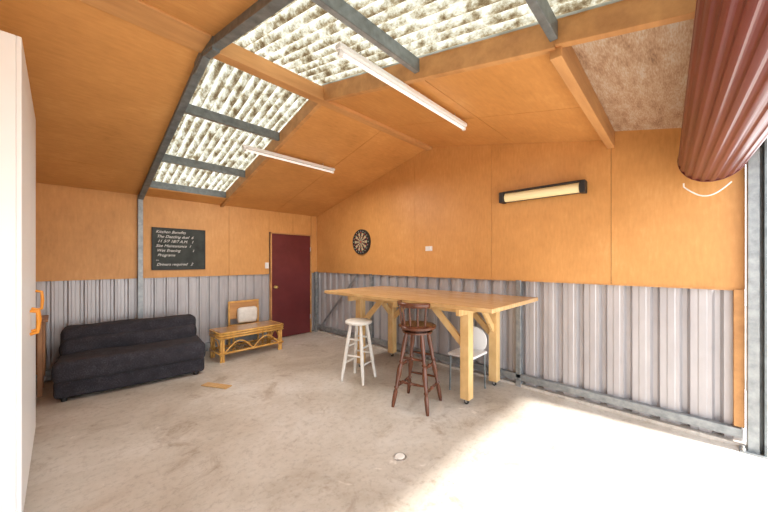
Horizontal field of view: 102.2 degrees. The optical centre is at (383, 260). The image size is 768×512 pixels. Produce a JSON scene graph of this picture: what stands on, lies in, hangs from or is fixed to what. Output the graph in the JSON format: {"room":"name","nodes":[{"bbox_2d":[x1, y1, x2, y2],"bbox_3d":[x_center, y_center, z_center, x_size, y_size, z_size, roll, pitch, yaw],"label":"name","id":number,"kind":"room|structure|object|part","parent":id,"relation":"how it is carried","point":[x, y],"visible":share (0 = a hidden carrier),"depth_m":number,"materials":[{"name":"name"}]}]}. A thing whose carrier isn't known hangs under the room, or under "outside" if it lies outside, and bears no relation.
{"room":"garage","nodes":[
{"label":"garage","id":0,"kind":"room"},
{"bbox_2d":[194,51,209,77],"bbox_3d":[-1.479,-1.632,2.520,0.220,0.174,0.056,0,0,44],"label":"plate","id":1,"kind":"object","parent":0,"point":[203,62],"depth_m":2.51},
{"bbox_2d":[269,232,269,272],"bbox_3d":[-3.565,-0.408,4.451,0.014,1.277,6.110,0,0,44],"label":"lining backer","id":2,"kind":"object","parent":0,"point":[269,232],"visible":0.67,"depth_m":5.89,"materials":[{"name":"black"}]},
{"bbox_2d":[36,183,136,281],"bbox_3d":[-3.920,-0.399,4.058,0.015,1.297,1.146,0,0,44],"label":"lining","id":3,"kind":"object","parent":2,"relation":"attached to","point":[82,233],"visible":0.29,"depth_m":4.05,"materials":[{"name":"wood"}]},
{"bbox_2d":[143,196,228,277],"bbox_3d":[-3.102,-0.399,4.914,0.015,1.297,1.216,0,0,44],"label":"lining","id":4,"kind":"object","parent":2,"relation":"attached to","point":[157,212],"visible":0.57,"depth_m":4.92,"materials":[{"name":"wood"}]},
{"bbox_2d":[152,227,204,269],"bbox_3d":[-3.169,-0.182,4.813,0.024,0.635,0.710,0,0,44],"label":"chalkboard","id":5,"kind":"object","parent":4,"relation":"attached to","point":[172,248],"visible":1,"depth_m":4.79,"materials":[{"name":"black"}]},
{"bbox_2d":[229,206,268,274],"bbox_3d":[-2.431,-0.399,5.616,0.015,1.297,0.718,0,0,44],"label":"lining","id":6,"kind":"object","parent":2,"relation":"attached to","point":[248,228],"visible":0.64,"depth_m":5.59,"materials":[{"name":"wood"}]},
{"bbox_2d":[269,211,292,232],"bbox_3d":[-2.010,-0.798,6.056,0.015,0.497,0.496,0,0,44],"label":"lining","id":7,"kind":"object","parent":2,"relation":"attached to","point":[280,222],"visible":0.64,"depth_m":6.04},
{"bbox_2d":[293,214,310,234],"bbox_3d":[-1.692,-0.798,6.390,0.015,0.497,0.418,0,0,44],"label":"lining","id":8,"kind":"object","parent":2,"relation":"attached to","point":[301,223],"visible":0.64,"depth_m":6.37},
{"bbox_2d":[311,216,316,272],"bbox_3d":[-1.493,-0.399,6.598,0.015,1.297,0.138,0,0,44],"label":"lining","id":9,"kind":"object","parent":2,"relation":"attached to","point":[313,218],"visible":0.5,"depth_m":6.60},
{"bbox_2d":[0,0,610,216],"bbox_3d":[-1.318,-1.405,2.304,6.370,0.915,6.104,0,0,44],"label":"ceiling","id":10,"kind":"structure","parent":0,"point":[107,89],"depth_m":2.83,"materials":[{"name":"orange"}]},
{"bbox_3d":[-3.693,-1.040,3.792,0.674,0.185,1.214,0,0,44],"label":"panel","id":11,"kind":"part","parent":10,"relation":"part of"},
{"bbox_3d":[-2.634,-1.417,2.780,2.244,0.589,1.214,0,0,44],"label":"panel","id":12,"kind":"part","parent":10,"relation":"part of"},
{"bbox_2d":[79,0,211,52],"bbox_3d":[-2.408,-1.650,1.243,0.260,0.030,3.070,0,0,44],"label":"board","id":13,"kind":"object","parent":10,"relation":"attached to","point":[139,13],"depth_m":2.12,"materials":[{"name":"wood"}]},
{"bbox_3d":[-3.040,-0.988,4.772,0.270,0.081,1.100,0,0,44],"label":"skylight eave panel","id":14,"kind":"part","parent":10,"relation":"part of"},
{"bbox_3d":[-1.369,-1.565,1.571,1.244,0.292,1.214,0,0,44],"label":"panel","id":15,"kind":"part","parent":10,"relation":"part of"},
{"bbox_3d":[-2.180,-1.040,5.375,0.674,0.185,0.954,0,0,44],"label":"panel","id":16,"kind":"part","parent":10,"relation":"part of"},
{"bbox_2d":[220,100,321,206],"bbox_3d":[-1.698,-1.366,4.251,2.930,0.906,0.050,0,0,44],"label":"rafter","id":17,"kind":"object","parent":10,"relation":"attached to","point":[309,108],"visible":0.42,"depth_m":3.90,"materials":[{"name":"wood"}]},
{"bbox_2d":[150,181,225,197],"bbox_3d":[-2.938,-1.079,4.678,0.008,0.095,1.045,0,0,44],"label":"steel purlin","id":18,"kind":"object","parent":17,"relation":"attached to","point":[155,184],"visible":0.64,"depth_m":4.66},
{"bbox_2d":[162,154,244,176],"bbox_3d":[-2.388,-1.274,4.153,0.008,0.095,1.045,0,0,44],"label":"steel purlin","id":19,"kind":"object","parent":17,"relation":"attached to","point":[167,158],"visible":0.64,"depth_m":4.12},
{"bbox_2d":[161,161,241,176],"bbox_3d":[-2.404,-1.230,4.168,0.035,0.007,1.045,0,0,44],"label":"steel purlin lip","id":20,"kind":"object","parent":19,"relation":"attached to","point":[161,161],"depth_m":4.13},
{"bbox_2d":[185,104,279,139],"bbox_3d":[-1.651,-1.536,3.448,0.008,0.095,1.045,0,0,44],"label":"steel purlin","id":21,"kind":"object","parent":17,"relation":"attached to","point":[192,109],"visible":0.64,"depth_m":3.41,"materials":[{"name":"metal"}]},
{"bbox_2d":[185,112,278,140],"bbox_3d":[-1.666,-1.492,3.463,0.035,0.007,1.045,0,0,44],"label":"steel purlin lip","id":22,"kind":"object","parent":21,"relation":"attached to","point":[185,112],"depth_m":3.42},
{"bbox_2d":[242,144,334,173],"bbox_3d":[-1.216,-1.367,4.170,0.052,0.112,1.350,0,0,44],"label":"fluorescent light","id":23,"kind":"object","parent":10,"relation":"hanging from","point":[247,148],"visible":1,"depth_m":4.07,"materials":[{"name":"white plastic"}]},
{"bbox_3d":[-1.520,-1.040,6.066,0.674,0.185,0.944,0,0,44],"label":"panel","id":24,"kind":"part","parent":10,"relation":"part of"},
{"bbox_3d":[-1.121,-1.417,4.363,2.244,0.589,0.954,0,0,44],"label":"panel","id":25,"kind":"part","parent":10,"relation":"part of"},
{"bbox_3d":[-0.461,-1.417,5.054,2.244,0.589,0.944,0,0,44],"label":"panel","id":26,"kind":"part","parent":10,"relation":"part of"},
{"bbox_2d":[335,42,466,130],"bbox_3d":[0.266,-1.391,2.595,0.052,0.112,1.640,0,0,44],"label":"fluorescent light","id":27,"kind":"object","parent":10,"relation":"hanging from","point":[344,51],"visible":1,"depth_m":2.38,"materials":[{"name":"white plastic"}]},
{"bbox_3d":[0.144,-1.565,3.154,1.244,0.292,0.954,0,0,44],"label":"panel","id":28,"kind":"part","parent":10,"relation":"part of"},
{"bbox_2d":[323,24,555,101],"bbox_3d":[0.156,-1.495,2.479,2.200,0.648,0.050,0,0,44],"label":"rafter","id":29,"kind":"object","parent":10,"relation":"attached to","point":[532,41],"visible":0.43,"depth_m":2.10,"materials":[{"name":"wood"}]},
{"bbox_2d":[320,0,418,71],"bbox_3d":[-0.097,-1.477,1.963,0.008,0.095,1.045,0,0,44],"label":"steel purlin","id":30,"kind":"object","parent":29,"relation":"attached to","point":[341,7],"visible":1,"depth_m":1.98,"materials":[{"name":"metal"}]},
{"bbox_2d":[311,0,417,73],"bbox_3d":[-0.112,-1.433,1.978,0.035,0.007,1.045,0,0,44],"label":"steel purlin lip","id":31,"kind":"object","parent":30,"relation":"attached to","point":[318,2],"depth_m":1.95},
{"bbox_2d":[525,0,557,41],"bbox_3d":[-0.510,-1.255,0.190,0.040,0.100,4.170,0,0,44],"label":"front purlin steel","id":32,"kind":"object","parent":29,"relation":"attached to","point":[542,11],"depth_m":1.56,"materials":[{"name":"metal"}]},
{"bbox_2d":[554,0,695,47],"bbox_3d":[1.334,-1.136,1.353,1.060,0.377,0.050,0,0,44],"label":"rafter","id":33,"kind":"object","parent":29,"relation":"attached to","point":[625,16],"visible":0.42,"depth_m":1.50,"materials":[{"name":"wood"}]},
{"bbox_2d":[572,19,693,130],"bbox_3d":[1.994,-1.183,2.043,1.060,0.254,1.910,0,0,44],"label":"ceiling panel","id":34,"kind":"object","parent":33,"relation":"attached to","point":[638,78],"visible":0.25,"depth_m":2.04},
{"bbox_3d":[0.804,-1.565,3.845,1.244,0.292,0.944,0,0,44],"label":"panel","id":35,"kind":"part","parent":10,"relation":"part of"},
{"bbox_2d":[323,0,622,84],"bbox_3d":[1.228,-1.467,2.776,3.340,0.766,1.910,0,0,44],"label":"sheet","id":36,"kind":"object","parent":10,"relation":"attached to","point":[611,1],"visible":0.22,"depth_m":1.94,"materials":[{"name":"silver metal"}]},
{"bbox_3d":[0.939,-1.318,2.394,0.944,0.224,0.954,0,0,44],"label":"panel","id":37,"kind":"part","parent":10,"relation":"part of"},
{"bbox_3d":[1.599,-1.318,3.085,0.944,0.224,0.944,0,0,44],"label":"panel","id":38,"kind":"part","parent":10,"relation":"part of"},
{"bbox_2d":[23,331,767,511],"bbox_3d":[-1.333,1.550,2.332,6.350,0.100,6.330,0,0,44],"label":"floor","id":39,"kind":"structure","parent":0,"point":[287,435],"depth_m":2.44,"materials":[{"name":"concrete"}]},
{"bbox_2d":[0,30,43,511],"bbox_3d":[-2.647,0.150,1.942,1.410,2.700,0.671,0,0,44],"label":"storage cabinet","id":40,"kind":"object","parent":39,"relation":"on","point":[20,319],"visible":1,"depth_m":1.65,"materials":[{"name":"white laminate"}]},
{"bbox_3d":[-2.200,0.105,1.895,0.700,2.610,0.020,0,0,44],"label":"door panel","id":41,"kind":"part","parent":40,"relation":"part of","materials":[{"name":"white laminate"}]},
{"bbox_3d":[-2.712,0.105,2.384,0.704,2.610,0.020,0,0,44],"label":"door panel","id":42,"kind":"part","parent":40,"relation":"part of","materials":[{"name":"white laminate"}]},
{"bbox_3d":[-2.394,0.420,2.127,0.022,0.181,0.054,0,0,44],"label":"handle","id":43,"kind":"part","parent":40,"relation":"part of","materials":[{"name":"orange plastic"}]},
{"bbox_3d":[-2.495,0.420,2.224,0.022,0.181,0.054,0,0,44],"label":"handle","id":44,"kind":"part","parent":40,"relation":"part of","materials":[{"name":"orange plastic"}]},
{"bbox_3d":[-2.900,0.330,2.611,0.022,0.181,0.054,0,0,44],"label":"handle","id":45,"kind":"part","parent":40,"relation":"part of","materials":[{"name":"orange plastic"}]},
{"bbox_2d":[36,315,48,397],"bbox_3d":[-4.022,1.075,3.463,0.440,0.850,0.370,0,0,44],"label":"wooden stand","id":46,"kind":"object","parent":39,"relation":"on","point":[41,336],"visible":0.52,"depth_m":3.42,"materials":[{"name":"brown wood"}]},
{"bbox_3d":[-4.164,0.980,3.592,0.015,0.600,0.300,0,0,44],"label":"panel","id":47,"kind":"part","parent":46,"relation":"part of","materials":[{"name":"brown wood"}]},
{"bbox_3d":[-3.805,1.090,3.429,0.040,0.820,0.040,0,0,44],"label":"leg","id":48,"kind":"part","parent":46,"relation":"part of","materials":[{"name":"brown wood"}]},
{"bbox_3d":[-3.915,0.980,3.575,0.360,0.600,0.016,0,0,44],"label":"panel","id":49,"kind":"part","parent":46,"relation":"part of","materials":[{"name":"brown wood"}]},
{"bbox_2d":[51,314,205,401],"bbox_3d":[-3.154,1.141,3.957,1.420,0.718,0.839,0,0,-40],"label":"sofa","id":50,"kind":"object","parent":39,"relation":"on","point":[103,356],"visible":1,"depth_m":3.75,"materials":[{"name":"black fabric"}]},
{"bbox_2d":[60,314,195,343],"bbox_3d":[-3.330,1.035,4.149,1.380,0.507,0.318,0,0,-40],"label":"cushion","id":51,"kind":"object","parent":50,"relation":"on","point":[72,332],"depth_m":3.98,"materials":[{"name":"black fabric"}]},
{"bbox_2d":[51,335,205,383],"bbox_3d":[-3.096,1.185,3.888,1.420,0.250,0.659,0,0,-40],"label":"seat cushion","id":52,"kind":"object","parent":50,"relation":"on","point":[105,362],"depth_m":3.65,"materials":[{"name":"fabric"}]},
{"bbox_2d":[137,195,142,318],"bbox_3d":[-3.500,0.277,4.451,0.050,2.447,0.060,0,0,44],"label":"column","id":53,"kind":"structure","parent":39,"relation":"on","point":[139,201],"depth_m":4.43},
{"bbox_2d":[36,332,266,378],"bbox_3d":[-3.925,1.380,4.042,0.060,0.070,5.020,0,0,44],"label":"bottom girt","id":54,"kind":"object","parent":53,"relation":"attached to","point":[207,344],"visible":0.02,"depth_m":5.40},
{"bbox_2d":[138,0,269,194],"bbox_3d":[-1.273,-1.321,2.323,6.170,0.876,0.040,0,0,44],"label":"frame","id":55,"kind":"object","parent":53,"relation":"on","point":[259,3],"visible":0.2,"depth_m":2.05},
{"bbox_2d":[137,53,201,199],"bbox_3d":[-2.451,-1.253,3.449,2.910,0.758,0.064,0,0,44],"label":"flange","id":56,"kind":"object","parent":55,"relation":"attached to","point":[194,80],"visible":0.79,"depth_m":3.17,"materials":[{"name":"metal"}]},
{"bbox_2d":[203,36,219,58],"bbox_3d":[-1.320,-1.635,2.368,0.220,0.168,0.056,0,0,44],"label":"plate","id":57,"kind":"object","parent":55,"relation":"attached to","point":[211,52],"visible":0.6,"depth_m":2.33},
{"bbox_2d":[202,0,293,53],"bbox_3d":[-0.221,-1.260,1.318,3.260,0.744,0.064,0,0,44],"label":"flange","id":58,"kind":"object","parent":55,"relation":"attached to","point":[271,7],"visible":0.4,"depth_m":1.86,"materials":[{"name":"metal"}]},
{"bbox_2d":[213,43,431,150],"bbox_3d":[-0.349,-1.720,3.543,0.100,0.140,2.980,0,0,44],"label":"ridge beam","id":59,"kind":"object","parent":55,"relation":"attached to","point":[236,56],"visible":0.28,"depth_m":2.92,"materials":[{"name":"wood"}]},
{"bbox_2d":[550,46,614,148],"bbox_3d":[1.611,-1.215,2.409,0.060,0.180,1.910,0,0,44],"label":"front purlin","id":60,"kind":"object","parent":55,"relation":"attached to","point":[565,60],"visible":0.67,"depth_m":2.11,"materials":[{"name":"wood"}]},
{"bbox_2d":[678,0,767,180],"bbox_3d":[0.678,-0.835,0.341,0.397,0.400,5.741,0,0,42],"label":"roller door","id":61,"kind":"structure","parent":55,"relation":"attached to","point":[725,120],"depth_m":1.24,"materials":[{"name":"metal"}]},
{"bbox_2d":[683,181,731,195],"bbox_3d":[2.526,-0.568,2.427,0.269,0.125,0.010,0,0,44],"label":"rope","id":62,"kind":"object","parent":61,"relation":"attached to","point":[730,181],"depth_m":2.42,"materials":[{"name":"white paint"}]},
{"bbox_2d":[677,159,748,181],"bbox_3d":[2.612,-0.835,2.466,0.406,0.406,0.025,0,0,44],"label":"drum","id":63,"kind":"object","parent":61,"relation":"attached to","point":[683,173],"visible":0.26,"depth_m":2.48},
{"bbox_2d":[201,382,231,388],"bbox_3d":[-2.008,1.494,3.717,0.360,0.011,0.100,0,0,16],"label":"timber offcut","id":64,"kind":"object","parent":39,"relation":"on","point":[208,384],"visible":1,"depth_m":3.71,"materials":[{"name":"brown wood"}]},
{"bbox_2d":[228,299,263,350],"bbox_3d":[-2.406,1.097,5.411,0.239,0.808,0.533,0,0,44],"label":"cane chair","id":65,"kind":"object","parent":39,"relation":"on","point":[244,311],"visible":0.7,"depth_m":5.37,"materials":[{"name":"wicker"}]},
{"bbox_3d":[-2.643,1.100,5.292,0.059,0.801,0.033,0,0,44],"label":"leg","id":66,"kind":"part","parent":65,"relation":"part of","materials":[{"name":"wicker"}]},
{"bbox_3d":[-2.476,0.710,5.478,0.036,0.035,0.520,0,0,44],"label":"rail","id":67,"kind":"part","parent":65,"relation":"part of","materials":[{"name":"wicker"}]},
{"bbox_3d":[-2.473,0.860,5.475,0.020,0.280,0.480,0,0,44],"label":"panel","id":68,"kind":"part","parent":65,"relation":"part of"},
{"bbox_3d":[-2.393,1.105,5.399,0.190,0.030,0.500,0,0,44],"label":"seat","id":69,"kind":"part","parent":65,"relation":"part of","materials":[{"name":"wicker"}]},
{"bbox_2d":[237,306,256,322],"bbox_3d":[-2.390,0.935,5.424,0.120,0.270,0.340,0,0,44],"label":"cushion","id":70,"kind":"object","parent":65,"relation":"on","point":[248,314],"depth_m":5.38,"materials":[{"name":"white fabric"}]},
{"bbox_3d":[-2.298,1.100,5.654,0.059,0.801,0.033,0,0,44],"label":"leg","id":71,"kind":"part","parent":65,"relation":"part of","materials":[{"name":"wicker"}]},
{"bbox_2d":[209,320,283,362],"bbox_3d":[-2.214,1.280,5.040,0.443,0.441,1.023,0,0,42],"label":"coffee table","id":72,"kind":"object","parent":39,"relation":"on","point":[221,333],"visible":1,"depth_m":4.88,"materials":[{"name":"wicker"}]},
{"bbox_3d":[-2.677,1.290,4.812,0.034,0.420,0.033,0,0,42],"label":"leg","id":73,"kind":"part","parent":72,"relation":"part of","materials":[{"name":"wood"}]},
{"bbox_3d":[-2.396,1.290,4.557,0.034,0.420,0.033,0,0,42],"label":"leg","id":74,"kind":"part","parent":72,"relation":"part of","materials":[{"name":"wood"}]},
{"bbox_3d":[-2.372,1.290,4.583,0.034,0.420,0.033,0,0,42],"label":"leg","id":75,"kind":"part","parent":72,"relation":"part of","materials":[{"name":"wood"}]},
{"bbox_3d":[-2.214,1.370,5.040,0.443,0.032,1.023,0,0,42],"label":"rail","id":76,"kind":"part","parent":72,"relation":"part of","materials":[{"name":"wicker"}]},
{"bbox_3d":[-2.214,1.145,5.040,0.443,0.032,1.023,0,0,42],"label":"rail","id":77,"kind":"part","parent":72,"relation":"part of","materials":[{"name":"wicker"}]},
{"bbox_3d":[-2.214,1.110,5.040,0.443,0.032,1.023,0,0,42],"label":"rail","id":78,"kind":"part","parent":72,"relation":"part of","materials":[{"name":"wicker"}]},
{"bbox_3d":[-2.214,1.075,5.040,0.443,0.032,1.023,0,0,42],"label":"rail","id":79,"kind":"part","parent":72,"relation":"part of","materials":[{"name":"wicker"}]},
{"bbox_3d":[-1.774,1.290,5.242,0.034,0.420,0.033,0,0,42],"label":"leg","id":80,"kind":"part","parent":72,"relation":"part of","materials":[{"name":"wood"}]},
{"bbox_3d":[-1.751,1.290,5.268,0.034,0.420,0.033,0,0,42],"label":"leg","id":81,"kind":"part","parent":72,"relation":"part of","materials":[{"name":"wicker"}]},
{"bbox_2d":[314,272,317,331],"bbox_3d":[-1.441,0.865,6.598,0.060,1.270,0.070,0,0,44],"label":"post","id":82,"kind":"object","parent":39,"relation":"on","point":[315,273],"visible":1,"depth_m":6.57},
{"bbox_2d":[317,324,741,433],"bbox_3d":[0.727,1.380,4.575,5.990,0.060,0.060,0,0,44],"label":"bottom girt","id":83,"kind":"object","parent":82,"relation":"attached to","point":[713,423],"visible":0.76,"depth_m":3.13,"materials":[{"name":"metal"}]},
{"bbox_2d":[317,327,741,437],"bbox_3d":[0.708,1.405,4.555,5.990,0.030,0.006,0,0,44],"label":"bottom girt lip","id":84,"kind":"object","parent":83,"relation":"attached to","point":[532,382],"depth_m":3.12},
{"bbox_2d":[733,289,744,427],"bbox_3d":[2.885,0.785,2.520,0.060,1.110,0.050,0,0,44],"label":"stud","id":85,"kind":"object","parent":83,"relation":"on","point":[738,294],"visible":1,"depth_m":2.50,"materials":[{"name":"wood"}]},
{"bbox_2d":[340,318,375,385],"bbox_3d":[-0.323,1.126,3.946,0.344,0.753,0.344,0,0,27],"label":"stool","id":86,"kind":"object","parent":39,"relation":"on","point":[356,322],"visible":1,"depth_m":3.88,"materials":[{"name":"paint"}]},
{"bbox_3d":[-0.474,1.140,3.895,0.153,0.726,0.045,0,0,-19],"label":"leg","id":87,"kind":"part","parent":86,"relation":"part of","materials":[{"name":"white paint"}]},
{"bbox_3d":[-0.374,1.140,4.097,0.045,0.726,0.153,0,0,-19],"label":"leg","id":88,"kind":"part","parent":86,"relation":"part of","materials":[{"name":"white paint"}]},
{"bbox_3d":[-0.323,0.772,3.946,0.344,0.045,0.344,0,0,44],"label":"seat","id":89,"kind":"part","parent":86,"relation":"part of","materials":[{"name":"white paint"}]},
{"bbox_3d":[-0.272,1.140,3.796,0.045,0.726,0.153,0,0,-19],"label":"leg","id":90,"kind":"part","parent":86,"relation":"part of","materials":[{"name":"white paint"}]},
{"bbox_3d":[-0.172,1.140,3.997,0.153,0.726,0.045,0,0,-19],"label":"leg","id":91,"kind":"part","parent":86,"relation":"part of","materials":[{"name":"white paint"}]},
{"bbox_2d":[369,274,373,343],"bbox_3d":[-0.224,0.865,5.484,0.060,1.270,0.060,0,0,44],"label":"stud","id":92,"kind":"object","parent":39,"relation":"on","point":[371,277],"visible":0.48,"depth_m":5.46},
{"bbox_2d":[394,453,406,460],"bbox_3d":[0.123,1.496,2.372,0.100,0.009,0.100,0,0,44],"label":"floor drain","id":93,"kind":"object","parent":39,"relation":"on","point":[398,456],"visible":1,"depth_m":2.36,"materials":[{"name":"silver metal"}]},
{"bbox_2d":[391,300,441,415],"bbox_3d":[0.345,0.961,3.260,0.420,1.083,0.420,0,0,29],"label":"bar stool","id":94,"kind":"object","parent":39,"relation":"on","point":[415,327],"visible":1,"depth_m":3.18,"materials":[{"name":"brown wood"}]},
{"bbox_3d":[0.164,1.120,3.210,0.182,0.766,0.054,0,0,-18],"label":"leg","id":95,"kind":"part","parent":94,"relation":"part of","materials":[{"name":"brown wood"}]},
{"bbox_3d":[0.298,1.120,3.448,0.053,0.766,0.182,0,0,-18],"label":"leg","id":96,"kind":"part","parent":94,"relation":"part of","materials":[{"name":"brown wood"}]},
{"bbox_3d":[0.350,0.682,3.261,0.400,0.045,0.400,0,0,44],"label":"seat","id":97,"kind":"part","parent":94,"relation":"part of","materials":[{"name":"brown wood"}]},
{"bbox_3d":[0.402,1.120,3.075,0.053,0.766,0.182,0,0,-18],"label":"leg","id":98,"kind":"part","parent":94,"relation":"part of","materials":[{"name":"brown wood"}]},
{"bbox_3d":[0.537,1.120,3.313,0.182,0.766,0.054,0,0,-18],"label":"leg","id":99,"kind":"part","parent":94,"relation":"part of","materials":[{"name":"brown wood"}]},
{"bbox_2d":[324,286,537,403],"bbox_3d":[0.459,0.958,3.946,2.450,1.085,1.200,0,0,44],"label":"table","id":100,"kind":"object","parent":39,"relation":"on","point":[466,305],"visible":0.95,"depth_m":3.62,"materials":[{"name":"brown wood"}]},
{"bbox_3d":[-0.125,0.498,4.552,0.040,0.084,1.030,0,0,44],"label":"cross rail","id":101,"kind":"part","parent":100,"relation":"part of","materials":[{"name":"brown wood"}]},
{"bbox_3d":[-0.333,0.950,4.399,0.100,0.980,0.100,0,0,44],"label":"leg","id":102,"kind":"part","parent":100,"relation":"part of","materials":[{"name":"brown wood"}]},
{"bbox_3d":[0.130,0.950,4.883,0.100,0.980,0.100,0,0,44],"label":"leg","id":103,"kind":"part","parent":100,"relation":"part of","materials":[{"name":"brown wood"}]},
{"bbox_3d":[0.267,0.503,3.825,1.760,0.094,0.040,0,0,44],"label":"long rail","id":104,"kind":"part","parent":100,"relation":"part of","materials":[{"name":"brown wood"}]},
{"bbox_3d":[1.076,0.498,3.405,0.040,0.084,1.030,0,0,44],"label":"cross rail","id":105,"kind":"part","parent":100,"relation":"part of","materials":[{"name":"brown wood"}]},
{"bbox_3d":[0.867,0.950,3.252,0.100,0.980,0.100,0,0,44],"label":"leg","id":106,"kind":"part","parent":100,"relation":"part of","materials":[{"name":"brown wood"}]},
{"bbox_3d":[1.330,0.950,3.736,0.100,0.980,0.100,0,0,44],"label":"leg","id":107,"kind":"part","parent":100,"relation":"part of","materials":[{"name":"brown wood"}]},
{"bbox_2d":[448,326,486,389],"bbox_3d":[0.980,1.148,3.631,0.320,0.705,0.365,0,0,44],"label":"chair","id":108,"kind":"object","parent":39,"relation":"on","point":[479,337],"visible":0.51,"depth_m":3.65,"materials":[{"name":"white plastic"}]},
{"bbox_3d":[0.772,1.290,3.611,0.030,0.420,0.020,0,0,-3],"label":"leg","id":109,"kind":"part","parent":108,"relation":"part of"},
{"bbox_3d":[0.979,1.075,3.629,0.320,0.030,0.360,0,0,44],"label":"seat","id":110,"kind":"part","parent":108,"relation":"part of","materials":[{"name":"plastic"}]},
{"bbox_3d":[1.098,0.950,3.754,0.310,0.310,0.025,0,0,44],"label":"backrest","id":111,"kind":"part","parent":108,"relation":"part of","materials":[{"name":"plastic"}]},
{"bbox_3d":[1.185,1.290,3.648,0.031,0.420,0.020,0,0,-7],"label":"leg","id":112,"kind":"part","parent":108,"relation":"part of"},
{"bbox_2d":[516,280,521,386],"bbox_3d":[1.620,0.865,3.722,0.060,1.270,0.060,0,0,44],"label":"stud","id":113,"kind":"object","parent":39,"relation":"on","point":[518,282],"visible":0.89,"depth_m":3.70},
{"bbox_2d":[318,329,745,446],"bbox_3d":[0.759,1.485,4.593,6.010,0.030,0.110,0,0,44],"label":"slab edge","id":114,"kind":"object","parent":39,"relation":"on","point":[682,427],"visible":0.79,"depth_m":3.14,"materials":[{"name":"concrete"}]},
{"bbox_2d":[317,128,744,438],"bbox_3d":[0.733,-0.165,4.653,6.130,3.330,0.120,0,0,44],"label":"wall","id":115,"kind":"structure","parent":0,"point":[636,222],"depth_m":3.49,"materials":[{"name":"orange wood"}]},
{"bbox_2d":[321,274,357,324],"bbox_3d":[-0.899,0.800,6.115,1.178,1.129,0.006,0,0,44],"label":"brace","id":116,"kind":"object","parent":115,"relation":"attached to","point":[356,276],"visible":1,"depth_m":6.13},
{"bbox_3d":[-0.916,-0.592,6.156,1.426,1.644,0.015,0,0,44],"label":"lining panel","id":117,"kind":"part","parent":115,"relation":"part of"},
{"bbox_2d":[353,229,370,254],"bbox_3d":[-0.410,-0.346,5.636,0.456,0.456,0.038,0,0,44],"label":"dartboard","id":118,"kind":"object","parent":115,"relation":"attached to","point":[361,239],"visible":1,"depth_m":5.61,"materials":[{"name":"black"}]},
{"bbox_3d":[0.042,-0.749,5.240,1.216,1.958,0.015,0,0,44],"label":"lining panel","id":119,"kind":"part","parent":115,"relation":"part of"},
{"bbox_2d":[425,246,431,250],"bbox_3d":[0.663,-0.185,4.616,0.120,0.070,0.030,0,0,44],"label":"power outlet","id":120,"kind":"object","parent":115,"relation":"attached to","point":[427,248],"visible":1,"depth_m":4.61,"materials":[{"name":"white plastic"}]},
{"bbox_3d":[0.931,-0.785,4.390,1.236,2.030,0.015,0,0,44],"label":"lining panel","id":121,"kind":"part","parent":115,"relation":"part of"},
{"bbox_2d":[322,272,733,289],"bbox_3d":[0.730,0.235,4.578,5.990,0.012,0.020,0,0,44],"label":"trim","id":122,"kind":"structure","parent":115,"relation":"attached to","point":[322,272],"depth_m":3.32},
{"bbox_2d":[318,272,742,440],"bbox_3d":[0.768,0.835,4.611,6.000,1.270,0.046,0,0,44],"label":"sheet","id":123,"kind":"object","parent":115,"relation":"attached to","point":[668,348],"visible":0.69,"depth_m":3.17,"materials":[{"name":"metal"}]},
{"bbox_2d":[499,179,586,203],"bbox_3d":[1.761,-0.772,3.507,0.900,0.134,0.114,0,0,44],"label":"wall heater","id":124,"kind":"object","parent":115,"relation":"attached to","point":[578,186],"visible":1,"depth_m":3.44,"materials":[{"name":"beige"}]},
{"bbox_3d":[1.828,-0.677,3.534,1.236,1.814,0.015,0,0,44],"label":"lining panel","id":125,"kind":"part","parent":115,"relation":"part of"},
{"bbox_3d":[2.594,-0.537,2.801,0.876,1.534,0.015,0,0,44],"label":"lining panel","id":126,"kind":"part","parent":115,"relation":"part of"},
{"bbox_2d":[738,137,767,459],"bbox_3d":[2.894,0.200,2.435,0.140,2.600,0.140,0,0,44],"label":"door frame","id":127,"kind":"structure","parent":115,"relation":"attached to","point":[757,165],"depth_m":2.41,"materials":[{"name":"silver metal"}]},
{"bbox_3d":[2.894,1.494,2.435,0.140,0.012,0.140,0,0,44],"label":"post plate","id":128,"kind":"part","parent":127,"relation":"part of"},
{"bbox_3d":[-3.618,0.212,4.515,0.030,2.577,6.330,0,0,44],"label":"wall","id":129,"kind":"structure","parent":0,"visible":0},
{"bbox_2d":[36,274,268,381],"bbox_3d":[-3.943,0.840,4.086,0.026,1.260,5.060,0,0,44],"label":"sheet","id":130,"kind":"object","parent":129,"relation":"attached to","point":[206,298],"visible":0.31,"depth_m":4.57,"materials":[{"name":"metal"}]},
{"bbox_2d":[269,232,311,333],"bbox_3d":[-1.844,0.475,6.202,0.125,2.050,0.900,0,0,44],"label":"door","id":131,"kind":"structure","parent":129,"relation":"in","point":[270,273],"depth_m":5.92,"materials":[{"name":"wood"}]},
{"bbox_3d":[-2.162,0.475,5.901,0.080,2.050,0.025,0,0,44],"label":"frame","id":132,"kind":"part","parent":131,"relation":"part of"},
{"bbox_2d":[272,233,309,337],"bbox_3d":[-1.860,0.482,6.217,0.040,2.015,0.850,0,0,44],"label":"door leaf","id":133,"kind":"structure","parent":131,"relation":"attached to","point":[290,253],"depth_m":6.20,"materials":[{"name":"red paint"}]},
{"bbox_3d":[-1.558,0.475,6.534,0.080,2.050,0.025,0,0,44],"label":"frame","id":134,"kind":"part","parent":131,"relation":"part of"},
{"bbox_2d":[312,273,313,329],"bbox_3d":[-1.522,0.840,6.620,0.026,1.260,0.150,0,0,44],"label":"sheet","id":135,"kind":"object","parent":129,"relation":"attached to","point":[312,273],"visible":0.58,"depth_m":6.63,"materials":[{"name":"metal"}]},
{"label":"outside","id":136,"kind":"structure","parent":0,"visible":0},
{"bbox_2d":[745,306,745,389],"bbox_3d":[6.692,1.580,-5.011,15.400,0.120,30.000,0,0,44],"label":"ground","id":137,"kind":"structure","parent":136,"point":[745,306],"depth_m":5.42,"materials":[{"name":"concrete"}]}
]}

